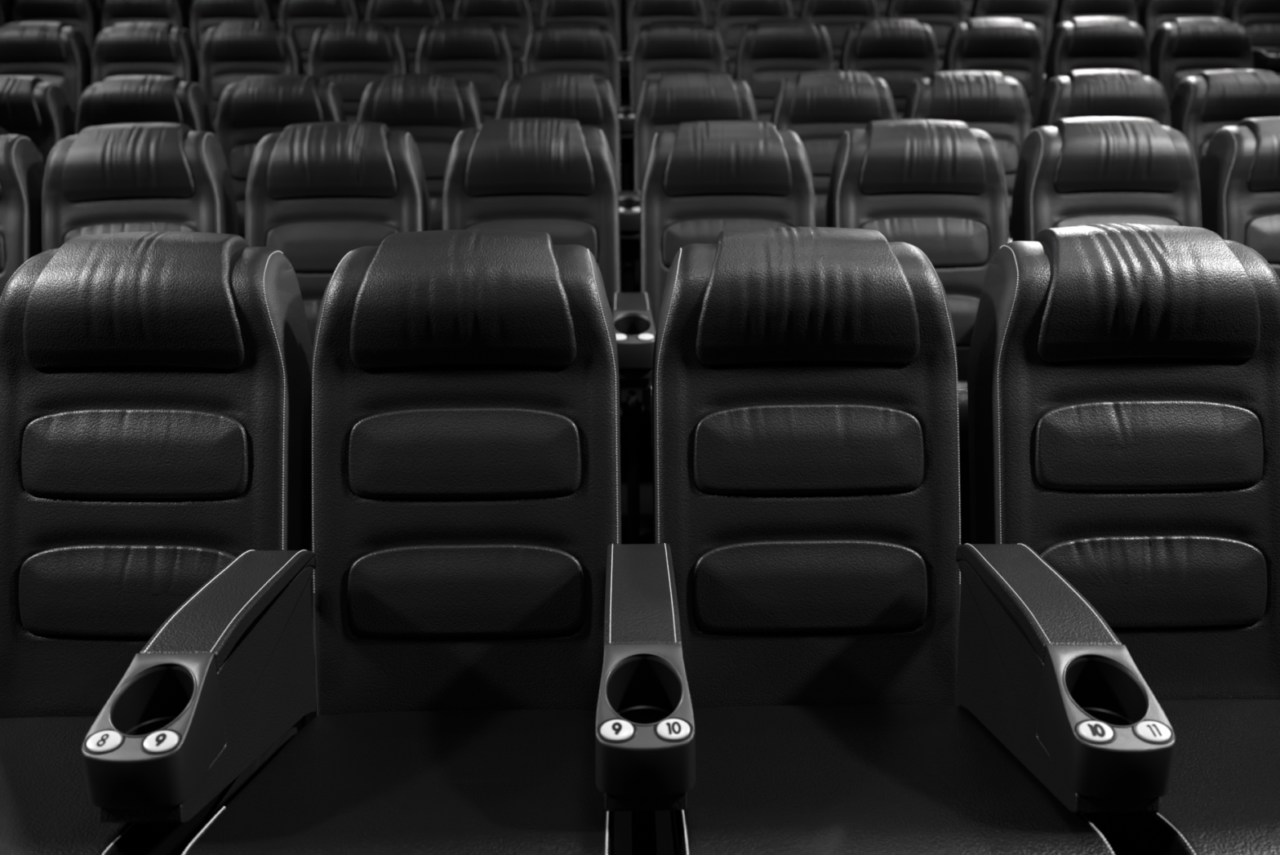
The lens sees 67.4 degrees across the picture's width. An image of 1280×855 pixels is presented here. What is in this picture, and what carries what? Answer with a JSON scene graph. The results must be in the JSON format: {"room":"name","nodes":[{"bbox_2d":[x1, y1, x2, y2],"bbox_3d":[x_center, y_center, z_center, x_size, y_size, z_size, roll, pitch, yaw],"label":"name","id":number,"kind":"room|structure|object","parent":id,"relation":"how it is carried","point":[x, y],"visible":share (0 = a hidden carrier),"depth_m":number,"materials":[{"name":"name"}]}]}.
{"room":"auditorium","nodes":[
{"label":"auditorium","id":0,"kind":"room"},
{"bbox_2d":[620,0,629,104],"bbox_3d":[-0.161,-4.146,8.947,12.800,6.780,0.130,-1,14,-1],"label":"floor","id":1,"kind":"structure","parent":0,"point":[624,36],"depth_m":8.98,"materials":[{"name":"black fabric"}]},
{"bbox_2d":[312,104,973,854],"bbox_3d":[-0.035,-0.335,3.317,12.800,2.105,12.600,-1,14,-1],"label":"floor","id":2,"kind":"structure","parent":0,"point":[623,819],"depth_m":3.03,"materials":[{"name":"black carpet"}]},
{"bbox_2d":[0,0,13,28],"bbox_3d":[-4.449,-2.264,6.158,0.526,1.184,0.913,-1,14,-1],"label":"seat","id":3,"kind":"object","parent":2,"relation":"on","point":[6,10],"visible":0.22,"depth_m":6.37,"materials":[{"name":"black leather"}]},
{"bbox_2d":[0,127,44,297],"bbox_3d":[-2.050,-0.242,2.647,0.547,1.181,0.931,-1,14,-1],"label":"seat","id":4,"kind":"object","parent":2,"relation":"on","point":[22,171],"visible":0.48,"depth_m":2.82,"materials":[{"name":"black leather"}]},
{"bbox_2d":[0,75,75,168],"bbox_3d":[-2.657,-0.813,3.808,0.533,1.180,0.924,-1,14,-1],"label":"seat","id":5,"kind":"object","parent":2,"relation":"on","point":[33,108],"visible":0.34,"depth_m":3.97,"materials":[{"name":"black leather"}]},
{"bbox_2d":[0,22,92,111],"bbox_3d":[-3.264,-1.539,4.998,0.528,1.182,0.917,-1,14,-1],"label":"seat","id":6,"kind":"object","parent":2,"relation":"on","point":[56,53],"visible":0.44,"depth_m":5.16,"materials":[{"name":"black leather"}]},
{"bbox_2d":[13,0,102,57],"bbox_3d":[-3.868,-2.270,6.167,0.526,1.184,0.912,-1,14,-1],"label":"seat","id":7,"kind":"object","parent":2,"relation":"on","point":[84,15],"visible":0.27,"depth_m":6.32,"materials":[{"name":"black leather"}]},
{"bbox_2d":[71,110,77,124],"bbox_3d":[-2.970,-1.283,4.972,0.120,0.694,0.512,-1,14,-1],"label":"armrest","id":8,"kind":"object","parent":2,"relation":"on","point":[74,113],"visible":0.06,"depth_m":4.97,"materials":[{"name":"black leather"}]},
{"bbox_2d":[42,122,238,251],"bbox_3d":[-1.476,-0.248,2.654,0.552,1.182,0.925,-1,14,-1],"label":"seat","id":9,"kind":"object","parent":2,"relation":"on","point":[147,176],"visible":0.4,"depth_m":2.81,"materials":[{"name":"black leather"}]},
{"bbox_2d":[75,75,213,135],"bbox_3d":[-2.079,-0.819,3.817,0.533,1.180,0.924,-1,14,-1],"label":"seat","id":10,"kind":"object","parent":2,"relation":"on","point":[135,99],"visible":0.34,"depth_m":3.96,"materials":[{"name":"black leather"}]},
{"bbox_2d":[102,0,189,32],"bbox_3d":[-3.287,-2.276,6.178,0.535,1.181,0.922,-1,14,-1],"label":"seat","id":11,"kind":"object","parent":2,"relation":"on","point":[114,12],"visible":0.23,"depth_m":6.33,"materials":[{"name":"black leather"}]},
{"bbox_2d":[92,22,199,86],"bbox_3d":[-2.683,-1.545,5.010,0.528,1.180,0.922,-1,14,-1],"label":"seat","id":12,"kind":"object","parent":2,"relation":"on","point":[137,48],"visible":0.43,"depth_m":5.16,"materials":[{"name":"black leather"}]},
{"bbox_2d":[0,231,313,854],"bbox_3d":[-0.849,0.317,1.462,0.536,1.170,0.940,-1,14,-1],"label":"seat","id":13,"kind":"object","parent":2,"relation":"on","point":[156,386],"visible":0.86,"depth_m":1.62,"materials":[{"name":"black leather"}]},
{"bbox_2d":[0,715,235,854],"bbox_3d":[-0.865,0.540,1.323,0.495,0.207,0.568,-1,14,-1],"label":"seat cushion","id":14,"kind":"object","parent":13,"relation":"on","point":[46,808],"depth_m":1.25,"materials":[{"name":"black leather"}]},
{"bbox_2d":[183,0,193,34],"bbox_3d":[-3.315,-3.013,7.353,0.528,1.184,0.914,-1,14,-1],"label":"seat","id":15,"kind":"object","parent":2,"relation":"on","point":[188,3],"visible":0.03,"depth_m":7.50,"materials":[{"name":"black leather"}]},
{"bbox_2d":[81,549,316,851],"bbox_3d":[-0.587,0.582,1.414,0.120,0.694,0.512,0,14,1],"label":"armrest","id":16,"kind":"object","parent":2,"relation":"on","point":[226,681],"visible":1,"depth_m":1.25,"materials":[{"name":"black plastic"}]},
{"bbox_2d":[190,0,275,71],"bbox_3d":[-2.707,-2.282,6.187,0.532,1.182,0.920,-1,14,-1],"label":"seat","id":17,"kind":"object","parent":2,"relation":"on","point":[206,15],"visible":0.15,"depth_m":6.34,"materials":[{"name":"black leather"}]},
{"bbox_2d":[200,21,304,137],"bbox_3d":[-2.102,-1.552,5.014,0.534,1.183,0.919,-1,14,-1],"label":"seat","id":18,"kind":"object","parent":2,"relation":"on","point":[231,52],"visible":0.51,"depth_m":5.16,"materials":[{"name":"black leather"}]},
{"bbox_2d":[270,0,281,22],"bbox_3d":[-2.736,-3.018,7.367,0.528,1.179,0.925,-1,14,-1],"label":"seat","id":19,"kind":"object","parent":2,"relation":"on","point":[276,4],"visible":0.02,"depth_m":7.52,"materials":[{"name":"black leather"}]},
{"bbox_2d":[215,74,346,239],"bbox_3d":[-1.499,-0.825,3.827,0.523,1.180,0.918,-1,14,-1],"label":"seat","id":20,"kind":"object","parent":2,"relation":"on","point":[251,109],"visible":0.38,"depth_m":3.98,"materials":[{"name":"black leather"}]},
{"bbox_2d":[278,0,361,75],"bbox_3d":[-2.128,-2.289,6.196,0.526,1.182,0.916,-1,14,-1],"label":"seat","id":21,"kind":"object","parent":2,"relation":"on","point":[304,17],"visible":0.3,"depth_m":6.35,"materials":[{"name":"black leather"}]},
{"bbox_2d":[245,121,431,349],"bbox_3d":[-0.896,-0.255,2.664,0.523,1.182,0.915,-1,14,-1],"label":"seat","id":22,"kind":"object","parent":2,"relation":"on","point":[317,193],"visible":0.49,"depth_m":2.81,"materials":[{"name":"black leather"}]},
{"bbox_2d":[308,21,409,122],"bbox_3d":[-1.522,-1.557,5.028,0.534,1.180,0.928,-1,14,-1],"label":"seat","id":23,"kind":"object","parent":2,"relation":"on","point":[352,55],"visible":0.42,"depth_m":5.18,"materials":[{"name":"black leather"}]},
{"bbox_2d":[356,0,368,22],"bbox_3d":[-2.155,-3.025,7.373,0.528,1.182,0.918,-1,14,-1],"label":"seat","id":24,"kind":"object","parent":2,"relation":"on","point":[362,4],"visible":0.02,"depth_m":7.52,"materials":[{"name":"black leather"}]},
{"bbox_2d":[182,229,621,854],"bbox_3d":[-0.289,0.318,1.457,0.522,1.182,0.915,-1,14,-1],"label":"seat","id":25,"kind":"object","parent":2,"relation":"on","point":[466,486],"visible":0.97,"depth_m":1.61,"materials":[{"name":"black leather"}]},
{"bbox_2d":[183,709,614,854],"bbox_3d":[-0.285,0.533,1.332,0.495,0.207,0.568,-1,14,-1],"label":"seat cushion","id":26,"kind":"object","parent":25,"relation":"on","point":[349,781],"depth_m":1.25,"materials":[{"name":"black leather"}]},
{"bbox_2d":[365,0,446,74],"bbox_3d":[-1.551,-2.294,6.207,0.529,1.179,0.923,-1,14,-1],"label":"seat","id":27,"kind":"object","parent":2,"relation":"on","point":[411,17],"visible":0.3,"depth_m":6.36,"materials":[{"name":"black leather"}]},
{"bbox_2d":[357,73,484,231],"bbox_3d":[-0.919,-0.831,3.834,0.535,1.180,0.924,-1,14,-1],"label":"seat","id":28,"kind":"object","parent":2,"relation":"on","point":[433,108],"visible":0.36,"depth_m":3.98,"materials":[{"name":"black leather"}]},
{"bbox_2d":[442,0,456,20],"bbox_3d":[-1.575,-3.031,7.381,0.529,1.182,0.918,-1,14,-1],"label":"seat","id":29,"kind":"object","parent":2,"relation":"on","point":[449,5],"visible":0.07,"depth_m":7.53,"materials":[{"name":"black leather"}]},
{"bbox_2d":[416,19,515,121],"bbox_3d":[-0.945,-1.564,5.032,0.524,1.184,0.911,-1,14,-1],"label":"seat","id":30,"kind":"object","parent":2,"relation":"on","point":[479,53],"visible":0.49,"depth_m":5.18,"materials":[{"name":"black leather"}]},
{"bbox_2d":[453,0,533,79],"bbox_3d":[-0.970,-2.301,6.212,0.529,1.183,0.916,-1,14,-1],"label":"seat","id":31,"kind":"object","parent":2,"relation":"on","point":[515,16],"visible":0.24,"depth_m":6.37,"materials":[{"name":"black leather"}]},
{"bbox_2d":[520,52,524,75],"bbox_3d":[-0.677,-2.045,6.187,0.120,0.694,0.512,-1,14,-1],"label":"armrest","id":32,"kind":"object","parent":2,"relation":"on","point":[522,56],"visible":0.08,"depth_m":5.89,"materials":[{"name":"black leather"}]},
{"bbox_2d":[442,117,621,426],"bbox_3d":[-0.315,-0.263,2.665,0.522,1.188,0.900,-1,14,-1],"label":"seat","id":33,"kind":"object","parent":2,"relation":"on","point":[557,177],"visible":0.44,"depth_m":2.81,"materials":[{"name":"black leather"}]},
{"bbox_2d":[528,0,544,26],"bbox_3d":[-0.996,-3.038,7.389,0.523,1.183,0.912,-1,14,-1],"label":"seat","id":34,"kind":"object","parent":2,"relation":"on","point":[536,6],"visible":0.04,"depth_m":7.55,"materials":[{"name":"black leather"}]},
{"bbox_2d":[495,71,621,291],"bbox_3d":[-0.340,-0.839,3.839,0.534,1.184,0.916,-1,14,-1],"label":"seat","id":35,"kind":"object","parent":2,"relation":"on","point":[584,99],"visible":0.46,"depth_m":3.98,"materials":[{"name":"black leather"}]},
{"bbox_2d":[523,20,620,106],"bbox_3d":[-0.362,-1.569,5.045,0.533,1.179,0.926,-1,14,-1],"label":"seat","id":36,"kind":"object","parent":2,"relation":"on","point":[562,46],"visible":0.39,"depth_m":5.20,"materials":[{"name":"black leather"}]},
{"bbox_2d":[541,0,620,102],"bbox_3d":[-0.393,-2.307,6.223,0.534,1.180,0.924,-1,14,-1],"label":"seat","id":37,"kind":"object","parent":2,"relation":"on","point":[604,12],"visible":0.16,"depth_m":6.38,"materials":[{"name":"black leather"}]},
{"bbox_2d":[616,0,620,40],"bbox_3d":[-0.417,-3.044,7.397,0.534,1.183,0.920,-1,14,-1],"label":"seat","id":38,"kind":"object","parent":2,"relation":"on","point":[617,1],"visible":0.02,"depth_m":7.58,"materials":[{"name":"black leather"}]},
{"bbox_2d":[618,52,631,106],"bbox_3d":[-0.097,-2.051,6.196,0.120,0.694,0.512,-1,14,-1],"label":"armrest","id":39,"kind":"object","parent":2,"relation":"on","point":[624,57],"visible":0.37,"depth_m":5.99,"materials":[{"name":"black plastic"}]},
{"bbox_2d":[617,106,635,191],"bbox_3d":[-0.071,-1.314,5.016,0.120,0.694,0.512,-1,14,-1],"label":"armrest","id":40,"kind":"object","parent":2,"relation":"on","point":[626,113],"visible":0.54,"depth_m":4.81,"materials":[{"name":"black plastic"}]},
{"bbox_2d":[618,191,640,292],"bbox_3d":[-0.045,-0.582,3.816,0.120,0.694,0.512,-1,14,-1],"label":"armrest","id":41,"kind":"object","parent":2,"relation":"on","point":[628,201],"visible":0.48,"depth_m":3.61,"materials":[{"name":"black plastic"}]},
{"bbox_2d":[612,292,655,543],"bbox_3d":[-0.021,-0.005,2.646,0.120,0.694,0.512,-1,14,-1],"label":"armrest","id":42,"kind":"object","parent":2,"relation":"on","point":[633,323],"visible":0.86,"depth_m":2.47,"materials":[{"name":"black plastic"}]},
{"bbox_2d":[595,542,695,854],"bbox_3d":[0.004,0.574,1.430,0.120,0.694,0.512,-1,14,-1],"label":"armrest","id":43,"kind":"object","parent":2,"relation":"on","point":[645,731],"visible":1,"depth_m":1.22,"materials":[{"name":"black plastic"}]},
{"bbox_2d":[628,0,706,106],"bbox_3d":[0.190,-2.313,6.233,0.523,1.180,0.917,-1,14,-1],"label":"seat","id":44,"kind":"object","parent":2,"relation":"on","point":[641,12],"visible":0.23,"depth_m":6.38,"materials":[{"name":"black leather"}]},
{"bbox_2d":[630,19,725,190],"bbox_3d":[0.216,-1.576,5.053,0.527,1.180,0.921,-1,14,-1],"label":"seat","id":45,"kind":"object","parent":2,"relation":"on","point":[659,48],"visible":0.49,"depth_m":5.21,"materials":[{"name":"black leather"}]},
{"bbox_2d":[633,72,757,292],"bbox_3d":[0.245,-0.844,3.852,0.534,1.180,0.924,-1,14,-1],"label":"seat","id":46,"kind":"object","parent":2,"relation":"on","point":[673,99],"visible":0.23,"depth_m":4.00,"materials":[{"name":"black leather"}]},
{"bbox_2d":[638,253,639,287],"bbox_3d":[0.246,-0.629,3.727,0.495,0.207,0.568,-1,14,-1],"label":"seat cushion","id":47,"kind":"object","parent":46,"relation":"on","point":[639,253],"depth_m":3.79,"materials":[{"name":"black leather"}]},
{"bbox_2d":[702,0,718,26],"bbox_3d":[0.745,-3.055,7.419,0.525,1.179,0.920,-1,14,-1],"label":"seat","id":48,"kind":"object","parent":2,"relation":"on","point":[710,6],"visible":0.05,"depth_m":7.57,"materials":[{"name":"black leather"}]},
{"bbox_2d":[724,52,728,74],"bbox_3d":[0.483,-2.058,6.205,0.120,0.694,0.512,-1,14,-1],"label":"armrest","id":49,"kind":"object","parent":2,"relation":"on","point":[726,55],"visible":0.06,"depth_m":5.91,"materials":[{"name":"black leather"}]},
{"bbox_2d":[640,120,815,454],"bbox_3d":[0.265,-0.267,2.684,0.531,1.179,0.925,-1,14,-1],"label":"seat","id":50,"kind":"object","parent":2,"relation":"on","point":[700,180],"visible":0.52,"depth_m":2.84,"materials":[{"name":"black leather"}]},
{"bbox_2d":[646,386,652,454],"bbox_3d":[0.270,-0.052,2.557,0.495,0.207,0.568,-1,14,-1],"label":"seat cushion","id":51,"kind":"object","parent":50,"relation":"on","point":[649,389],"depth_m":2.42,"materials":[{"name":"black leather"}]},
{"bbox_2d":[714,0,793,79],"bbox_3d":[0.770,-2.319,6.244,0.530,1.179,0.926,-1,14,-1],"label":"seat","id":52,"kind":"object","parent":2,"relation":"on","point":[731,16],"visible":0.23,"depth_m":6.40,"materials":[{"name":"black leather"}]},
{"bbox_2d":[735,18,832,122],"bbox_3d":[0.795,-1.583,5.060,0.532,1.182,0.921,-1,14,-1],"label":"seat","id":53,"kind":"object","parent":2,"relation":"on","point":[770,51],"visible":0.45,"depth_m":5.21,"materials":[{"name":"black leather"}]},
{"bbox_2d":[790,0,802,19],"bbox_3d":[1.322,-3.062,7.424,0.528,1.183,0.914,-1,14,-1],"label":"seat","id":54,"kind":"object","parent":2,"relation":"on","point":[796,4],"visible":0.02,"depth_m":7.57,"materials":[{"name":"black leather"}]},
{"bbox_2d":[770,71,896,226],"bbox_3d":[0.821,-0.851,3.858,0.532,1.183,0.917,-1,14,-1],"label":"seat","id":55,"kind":"object","parent":2,"relation":"on","point":[819,107],"visible":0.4,"depth_m":4.01,"materials":[{"name":"black leather"}]},
{"bbox_2d":[799,0,879,71],"bbox_3d":[1.351,-2.326,6.248,0.531,1.182,0.920,-1,14,-1],"label":"seat","id":56,"kind":"object","parent":2,"relation":"on","point":[836,16],"visible":0.2,"depth_m":6.40,"materials":[{"name":"black leather"}]},
{"bbox_2d":[876,0,888,18],"bbox_3d":[1.904,-3.068,7.434,0.533,1.181,0.922,-1,14,-1],"label":"seat","id":57,"kind":"object","parent":2,"relation":"on","point":[882,4],"visible":0.02,"depth_m":7.58,"materials":[{"name":"black leather"}]},
{"bbox_2d":[652,226,1115,854],"bbox_3d":[0.291,0.311,1.466,0.522,1.182,0.915,-1,14,-1],"label":"seat","id":58,"kind":"object","parent":2,"relation":"on","point":[806,451],"visible":0.91,"depth_m":1.61,"materials":[{"name":"black leather"}]},
{"bbox_2d":[670,703,1114,854],"bbox_3d":[0.295,0.527,1.341,0.495,0.207,0.568,-1,14,-1],"label":"seat cushion","id":59,"kind":"object","parent":58,"relation":"on","point":[771,779],"depth_m":1.24,"materials":[{"name":"black leather"}]},
{"bbox_2d":[838,18,938,119],"bbox_3d":[1.375,-1.589,5.069,0.530,1.181,0.920,-1,14,-1],"label":"seat","id":60,"kind":"object","parent":2,"relation":"on","point":[899,52],"visible":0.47,"depth_m":5.22,"materials":[{"name":"black leather"}]},
{"bbox_2d":[826,119,1008,544],"bbox_3d":[0.848,-0.273,2.693,0.530,1.179,0.924,-1,14,-1],"label":"seat","id":61,"kind":"object","parent":2,"relation":"on","point":[938,188],"visible":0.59,"depth_m":2.85,"materials":[{"name":"black leather"}]},
{"bbox_2d":[957,381,968,452],"bbox_3d":[0.850,-0.058,2.566,0.495,0.207,0.568,-1,14,-1],"label":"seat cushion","id":62,"kind":"object","parent":61,"relation":"on","point":[962,385],"depth_m":2.29,"materials":[{"name":"black leather"}]},
{"bbox_2d":[884,0,965,71],"bbox_3d":[1.929,-2.333,6.255,0.527,1.184,0.912,-1,14,-1],"label":"seat","id":63,"kind":"object","parent":2,"relation":"on","point":[940,15],"visible":0.23,"depth_m":6.41,"materials":[{"name":"black leather"}]},
{"bbox_2d":[902,71,1031,242],"bbox_3d":[1.402,-0.856,3.870,0.534,1.180,0.924,-1,14,-1],"label":"seat","id":64,"kind":"object","parent":2,"relation":"on","point":[997,105],"visible":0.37,"depth_m":4.02,"materials":[{"name":"black leather"}]},
{"bbox_2d":[964,0,973,20],"bbox_3d":[2.483,-3.075,7.443,0.523,1.182,0.915,-1,14,-1],"label":"seat","id":65,"kind":"object","parent":2,"relation":"on","point":[968,3],"visible":0.02,"depth_m":7.59,"materials":[{"name":"black leather"}]},
{"bbox_2d":[942,17,1044,130],"bbox_3d":[1.957,-1.595,5.077,0.530,1.183,0.917,-1,14,-1],"label":"seat","id":66,"kind":"object","parent":2,"relation":"on","point":[1012,48],"visible":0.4,"depth_m":5.23,"materials":[{"name":"black leather"}]},
{"bbox_2d":[968,0,1052,88],"bbox_3d":[2.510,-2.338,6.266,0.525,1.182,0.914,-1,14,-1],"label":"seat","id":67,"kind":"object","parent":2,"relation":"on","point":[1037,13],"visible":0.12,"depth_m":6.42,"materials":[{"name":"black leather"}]},
{"bbox_2d":[1049,0,1057,22],"bbox_3d":[3.061,-3.080,7.455,0.529,1.178,0.924,-1,14,-1],"label":"seat","id":68,"kind":"object","parent":2,"relation":"on","point":[1053,2],"visible":0.02,"depth_m":7.61,"materials":[{"name":"black leather"}]},
{"bbox_2d":[955,542,1175,813],"bbox_3d":[0.574,0.573,1.420,0.120,0.694,0.512,0,14,1],"label":"armrest","id":69,"kind":"object","parent":2,"relation":"on","point":[1038,665],"visible":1,"depth_m":1.24,"materials":[{"name":"black plastic"}]},
{"bbox_2d":[1052,0,1137,31],"bbox_3d":[3.088,-2.345,6.276,0.531,1.182,0.921,-1,14,-1],"label":"seat","id":70,"kind":"object","parent":2,"relation":"on","point":[1065,11],"visible":0.2,"depth_m":6.43,"materials":[{"name":"black leather"}]},
{"bbox_2d":[1044,17,1149,87],"bbox_3d":[2.536,-1.602,5.085,0.524,1.184,0.911,-1,14,-1],"label":"seat","id":71,"kind":"object","parent":2,"relation":"on","point":[1086,43],"visible":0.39,"depth_m":5.24,"materials":[{"name":"black leather"}]},
{"bbox_2d":[1035,69,1169,128],"bbox_3d":[1.982,-0.863,3.878,0.527,1.182,0.917,-1,14,-1],"label":"seat","id":72,"kind":"object","parent":2,"relation":"on","point":[1082,93],"visible":0.27,"depth_m":4.02,"materials":[{"name":"black leather"}]},
{"bbox_2d":[1011,116,1200,241],"bbox_3d":[1.427,-0.280,2.698,0.534,1.183,0.920,-1,14,-1],"label":"seat","id":73,"kind":"object","parent":2,"relation":"on","point":[1076,171],"visible":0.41,"depth_m":2.85,"materials":[{"name":"black leather"}]},
{"bbox_2d":[967,222,1279,854],"bbox_3d":[0.871,0.305,1.475,0.522,1.183,0.915,-1,14,-1],"label":"seat","id":74,"kind":"object","parent":2,"relation":"on","point":[1123,380],"visible":0.83,"depth_m":1.63,"materials":[{"name":"black leather"}]},
{"bbox_2d":[1081,698,1279,854],"bbox_3d":[0.875,0.521,1.350,0.495,0.207,0.568,-1,14,-1],"label":"seat cushion","id":75,"kind":"object","parent":74,"relation":"on","point":[1223,797],"depth_m":1.25,"materials":[{"name":"black leather"}]},
{"bbox_2d":[1148,17,1253,104],"bbox_3d":[3.116,-1.607,5.100,0.526,1.178,0.924,-1,14,-1],"label":"seat","id":76,"kind":"object","parent":2,"relation":"on","point":[1180,49],"visible":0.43,"depth_m":5.25,"materials":[{"name":"black leather"}]},
{"bbox_2d":[1137,0,1279,76],"bbox_3d":[3.670,-2.350,6.288,0.527,1.178,0.924,-1,14,-1],"label":"seat","id":77,"kind":"object","parent":2,"relation":"on","point":[1152,14],"visible":0.16,"depth_m":6.44,"materials":[{"name":"black leather"}]},
{"bbox_2d":[1168,70,1279,173],"bbox_3d":[2.559,-0.869,3.889,0.531,1.179,0.925,-1,14,-1],"label":"seat","id":78,"kind":"object","parent":2,"relation":"on","point":[1205,104],"visible":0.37,"depth_m":4.04,"materials":[{"name":"black leather"}]},
{"bbox_2d":[1197,116,1279,279],"bbox_3d":[2.008,-0.286,2.709,0.535,1.180,0.925,-1,14,-1],"label":"seat","id":79,"kind":"object","parent":2,"relation":"on","point":[1238,173],"visible":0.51,"depth_m":2.86,"materials":[{"name":"black leather"}]},
{"bbox_2d":[1222,0,1279,76],"bbox_3d":[4.250,-2.357,6.293,0.527,1.182,0.917,-1,14,-1],"label":"seat","id":80,"kind":"object","parent":2,"relation":"on","point":[1260,19],"visible":0.35,"depth_m":6.45,"materials":[{"name":"black leather"}]},
{"bbox_2d":[1251,48,1279,75],"bbox_3d":[3.962,-2.095,6.258,0.120,0.694,0.512,-1,14,-1],"label":"armrest","id":81,"kind":"object","parent":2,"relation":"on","point":[1263,60],"visible":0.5,"depth_m":6.02,"materials":[{"name":"black leather"}]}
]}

